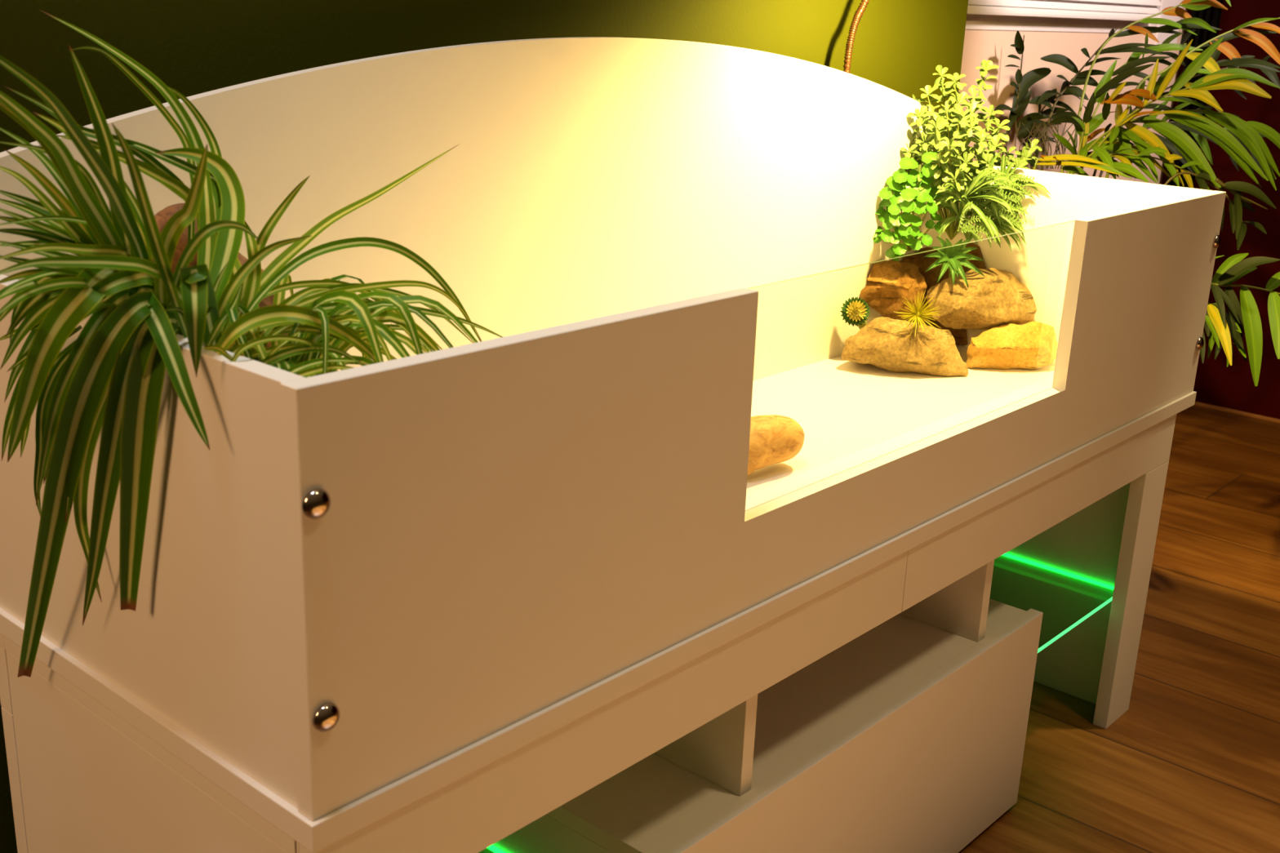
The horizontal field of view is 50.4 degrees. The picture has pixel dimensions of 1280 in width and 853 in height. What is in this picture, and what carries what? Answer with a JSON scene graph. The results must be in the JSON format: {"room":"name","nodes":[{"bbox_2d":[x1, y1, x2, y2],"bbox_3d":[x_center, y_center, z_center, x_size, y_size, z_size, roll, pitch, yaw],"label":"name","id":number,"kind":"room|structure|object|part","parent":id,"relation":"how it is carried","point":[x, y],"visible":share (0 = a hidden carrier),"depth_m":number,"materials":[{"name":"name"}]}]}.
{"room":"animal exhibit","nodes":[
{"label":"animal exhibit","id":0,"kind":"room"},
{"bbox_2d":[0,0,968,852],"bbox_3d":[-1.116,-0.532,0.680,0.300,2.617,4.800,17,22,39],"label":"wall","id":1,"kind":"structure","parent":0,"point":[193,46],"depth_m":1.45,"materials":[{"name":"paint"}]},
{"bbox_2d":[953,0,1187,184],"bbox_3d":[0.941,-1.201,3.088,0.070,2.617,1.670,17,22,39],"label":"wall","id":2,"kind":"structure","parent":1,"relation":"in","point":[979,45],"depth_m":3.18,"materials":[{"name":"beige paint"}]},
{"bbox_2d":[966,0,1162,21],"bbox_3d":[0.888,-1.032,2.978,0.025,0.260,1.355,17,22,39],"label":"window blind","id":3,"kind":"object","parent":2,"relation":"attached to","point":[1135,7],"visible":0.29,"depth_m":3.11,"materials":[{"name":"white plastic"}]},
{"bbox_2d":[964,0,1182,44],"bbox_3d":[0.938,-1.415,2.956,0.056,1.130,1.560,17,22,39],"label":"windowsill","id":4,"kind":"structure","parent":2,"relation":"attached to","point":[984,22],"depth_m":3.17,"materials":[{"name":"white paint"}]},
{"bbox_3d":[0.923,-1.438,2.970,0.006,1.097,1.550,17,22,39],"label":"pane","id":5,"kind":"part","parent":4,"relation":"part of","materials":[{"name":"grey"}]},
{"bbox_2d":[1165,0,1222,187],"bbox_3d":[1.528,-1.179,3.649,0.082,2.150,0.024,17,22,39],"label":"curtain","id":6,"kind":"object","parent":2,"relation":"hanging from","point":[1211,15],"visible":0.02,"depth_m":3.70,"materials":[{"name":"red fabric"}]},
{"bbox_2d":[958,404,1279,852],"bbox_3d":[1.039,1.076,0.302,5.000,0.060,6.470,17,22,39],"label":"floor","id":7,"kind":"structure","parent":0,"point":[1192,765],"depth_m":2.18,"materials":[{"name":"brown wood"}]},
{"bbox_2d":[0,413,1176,852],"bbox_3d":[0.101,0.313,1.689,0.481,0.496,1.534,17,22,39],"label":"media cabinet","id":8,"kind":"object","parent":7,"relation":"on","point":[886,710],"visible":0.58,"depth_m":1.44,"materials":[{"name":"white wood"}]},
{"bbox_3d":[-0.552,0.445,1.323,0.022,0.413,0.088,17,22,39],"label":"post","id":9,"kind":"part","parent":8,"relation":"part of","materials":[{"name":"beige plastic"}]},
{"bbox_3d":[-0.402,0.473,1.145,0.436,0.478,0.018,17,22,39],"label":"panel","id":10,"kind":"part","parent":8,"relation":"part of","materials":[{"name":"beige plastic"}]},
{"bbox_2d":[0,36,1226,852],"bbox_3d":[0.134,-0.172,1.563,0.506,0.508,1.597,17,22,39],"label":"enclosure","id":11,"kind":"object","parent":8,"relation":"on","point":[375,586],"visible":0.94,"depth_m":1.21,"materials":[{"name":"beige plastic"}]},
{"bbox_3d":[-0.391,0.062,1.024,0.462,0.300,0.017,17,22,39],"label":"panel","id":12,"kind":"part","parent":11,"relation":"part of","materials":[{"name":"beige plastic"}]},
{"bbox_2d":[152,203,336,371],"bbox_3d":[-0.306,-0.015,1.164,0.218,0.356,0.063,-6,19,-24],"label":"branch","id":13,"kind":"object","parent":11,"relation":"on","point":[162,217],"visible":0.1,"depth_m":1.07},
{"bbox_2d":[0,9,502,677],"bbox_3d":[-0.277,-0.032,1.039,0.400,0.535,0.363,-6,19,-26],"label":"spider plant","id":14,"kind":"object","parent":11,"relation":"on","point":[110,378],"visible":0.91,"depth_m":0.93,"materials":[{"name":"green plant"}]},
{"bbox_3d":[-0.047,-0.237,1.712,0.017,0.487,1.590,17,22,39],"label":"panel","id":15,"kind":"part","parent":11,"relation":"part of","materials":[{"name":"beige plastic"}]},
{"bbox_3d":[0.123,0.060,1.637,0.502,0.021,1.597,17,22,39],"label":"board","id":16,"kind":"part","parent":11,"relation":"part of","materials":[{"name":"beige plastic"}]},
{"bbox_3d":[0.308,-0.040,1.441,0.017,0.300,1.590,17,22,39],"label":"panel","id":17,"kind":"part","parent":11,"relation":"part of","materials":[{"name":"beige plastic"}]},
{"bbox_2d":[747,414,804,475],"bbox_3d":[0.064,0.032,1.565,0.314,0.066,0.072,-9,21,-32],"label":"rock","id":18,"kind":"object","parent":11,"relation":"on","point":[774,439],"visible":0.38,"depth_m":1.59,"materials":[{"name":"beige stone"}]},
{"bbox_2d":[843,0,869,73],"bbox_3d":[0.425,-0.479,1.958,0.146,0.798,0.383,-8,20,-29],"label":"gooseneck lamp","id":19,"kind":"object","parent":11,"relation":"attached to","point":[859,13],"visible":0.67,"depth_m":2.06,"materials":[{"name":"brown metal"}]},
{"bbox_2d":[840,316,968,376],"bbox_3d":[0.409,-0.131,2.110,0.196,0.082,0.134,3,17,2],"label":"rock","id":20,"kind":"object","parent":11,"relation":"on","point":[883,343],"visible":0.97,"depth_m":2.07,"materials":[{"name":"beige stone"}]},
{"bbox_2d":[840,297,870,329],"bbox_3d":[0.355,-0.157,2.155,0.040,0.105,0.099,17,22,39],"label":"cactus","id":21,"kind":"object","parent":20,"relation":"on","point":[855,311],"visible":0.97,"depth_m":2.12,"materials":[{"name":"green plant"}]},
{"bbox_3d":[0.358,-0.152,2.171,0.076,0.086,0.023,-13,23,-41],"label":"stem","id":22,"kind":"part","parent":21,"relation":"part of","materials":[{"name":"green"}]},
{"bbox_2d":[895,289,940,337],"bbox_3d":[0.419,-0.168,2.058,0.074,0.077,0.070,-5,19,-22],"label":"succulent","id":23,"kind":"object","parent":20,"relation":"on","point":[918,313],"visible":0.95,"depth_m":2.05,"materials":[{"name":"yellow plant"}]},
{"bbox_3d":[0.298,-0.042,1.445,0.003,0.294,0.680,17,22,39],"label":"glass pane","id":24,"kind":"part","parent":11,"relation":"part of","materials":[{"name":"green"}]},
{"bbox_2d":[901,247,967,345],"bbox_3d":[0.487,-0.212,2.256,0.110,0.156,0.065,17,22,39],"label":"rock","id":25,"kind":"object","parent":11,"relation":"on","point":[931,276],"visible":0.17,"depth_m":2.26,"materials":[{"name":"brown stone"}]},
{"bbox_2d":[859,259,927,319],"bbox_3d":[0.430,-0.223,2.213,0.072,0.097,0.157,17,22,39],"label":"rock","id":26,"kind":"object","parent":25,"relation":"on","point":[889,282],"visible":0.91,"depth_m":2.18,"materials":[{"name":"brown stone"}]},
{"bbox_2d":[872,151,948,261],"bbox_3d":[0.414,-0.351,2.162,0.136,0.172,0.101,17,22,39],"label":"plant","id":27,"kind":"object","parent":26,"relation":"on","point":[900,181],"visible":0.84,"depth_m":2.14,"materials":[{"name":"green plant"}]},
{"bbox_2d":[965,321,1057,369],"bbox_3d":[0.585,-0.128,2.136,0.147,0.074,0.080,0,17,-7],"label":"rock","id":28,"kind":"object","parent":11,"relation":"on","point":[1031,345],"visible":1,"depth_m":2.12,"materials":[{"name":"beige stone"}]},
{"bbox_2d":[925,267,1036,329],"bbox_3d":[0.536,-0.203,2.170,0.160,0.103,0.128,17,22,39],"label":"rock","id":29,"kind":"object","parent":28,"relation":"on","point":[996,299],"visible":0.96,"depth_m":2.14,"materials":[{"name":"beige stone"}]},
{"bbox_2d":[924,236,984,287],"bbox_3d":[0.505,-0.247,2.142,0.081,0.106,0.112,17,22,39],"label":"aloe","id":30,"kind":"object","parent":29,"relation":"on","point":[952,258],"visible":0.95,"depth_m":2.13,"materials":[{"name":"green plant"}]},
{"bbox_3d":[0.500,-0.243,2.184,0.013,0.073,0.059,10,19,24],"label":"stem","id":31,"kind":"part","parent":30,"relation":"part of","materials":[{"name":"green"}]},
{"bbox_2d":[900,59,1042,239],"bbox_3d":[0.528,-0.434,2.163,0.266,0.284,0.179,2,17,0],"label":"leafy plant","id":32,"kind":"object","parent":29,"relation":"on","point":[958,153],"visible":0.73,"depth_m":2.16,"materials":[{"name":"green plant"}]},
{"bbox_2d":[958,242,986,274],"bbox_3d":[0.538,-0.275,2.232,0.069,0.055,0.009,17,22,39],"label":"rock","id":33,"kind":"object","parent":29,"relation":"on","point":[978,264],"visible":0.33,"depth_m":2.22,"materials":[{"name":"brown stone"}]},
{"bbox_2d":[926,150,1050,252],"bbox_3d":[0.538,-0.355,2.124,0.150,0.153,0.136,-12,22,-38],"label":"fern","id":34,"kind":"object","parent":29,"relation":"on","point":[974,197],"visible":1,"depth_m":2.12,"materials":[{"name":"green plant"}]},
{"bbox_3d":[0.649,-0.250,2.157,0.462,0.300,0.017,17,22,39],"label":"panel","id":35,"kind":"part","parent":11,"relation":"part of","materials":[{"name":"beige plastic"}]},
{"bbox_3d":[0.264,0.459,1.567,0.018,0.289,0.777,17,22,39],"label":"door","id":36,"kind":"part","parent":8,"relation":"part of","materials":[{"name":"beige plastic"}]},
{"bbox_3d":[0.600,0.172,2.238,0.436,0.478,0.018,17,22,39],"label":"panel","id":37,"kind":"part","parent":8,"relation":"part of","materials":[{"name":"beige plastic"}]},
{"bbox_2d":[1037,596,1112,653],"bbox_3d":[0.473,0.254,2.104,0.394,0.007,0.375,17,22,39],"label":"glass shelf","id":38,"kind":"object","parent":8,"relation":"attached to","point":[1107,600],"depth_m":2.02,"materials":[{"name":"green glass"}]},
{"bbox_3d":[0.750,0.258,2.081,0.022,0.419,0.087,17,22,39],"label":"post","id":39,"kind":"part","parent":8,"relation":"part of","materials":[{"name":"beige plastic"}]},
{"bbox_2d":[994,0,1279,386],"bbox_3d":[0.992,-0.321,2.786,0.599,1.121,0.850,7,18,15],"label":"palm","id":40,"kind":"object","parent":7,"relation":"on","point":[1237,134],"visible":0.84,"depth_m":2.72,"materials":[{"name":"green plant"}]},
{"bbox_2d":[1160,0,1279,418],"bbox_3d":[3.322,-0.824,2.185,4.790,2.617,0.070,17,22,39],"label":"wall","id":41,"kind":"structure","parent":0,"point":[1232,387],"depth_m":3.74,"materials":[{"name":"red paint"}]},
{"bbox_2d":[1194,400,1279,423],"bbox_3d":[2.683,0.259,3.012,3.290,0.010,0.012,17,22,39],"label":"baseboard","id":42,"kind":"structure","parent":41,"relation":"attached to","point":[1197,403],"depth_m":3.84,"materials":[{"name":"brown wood"}]}
]}

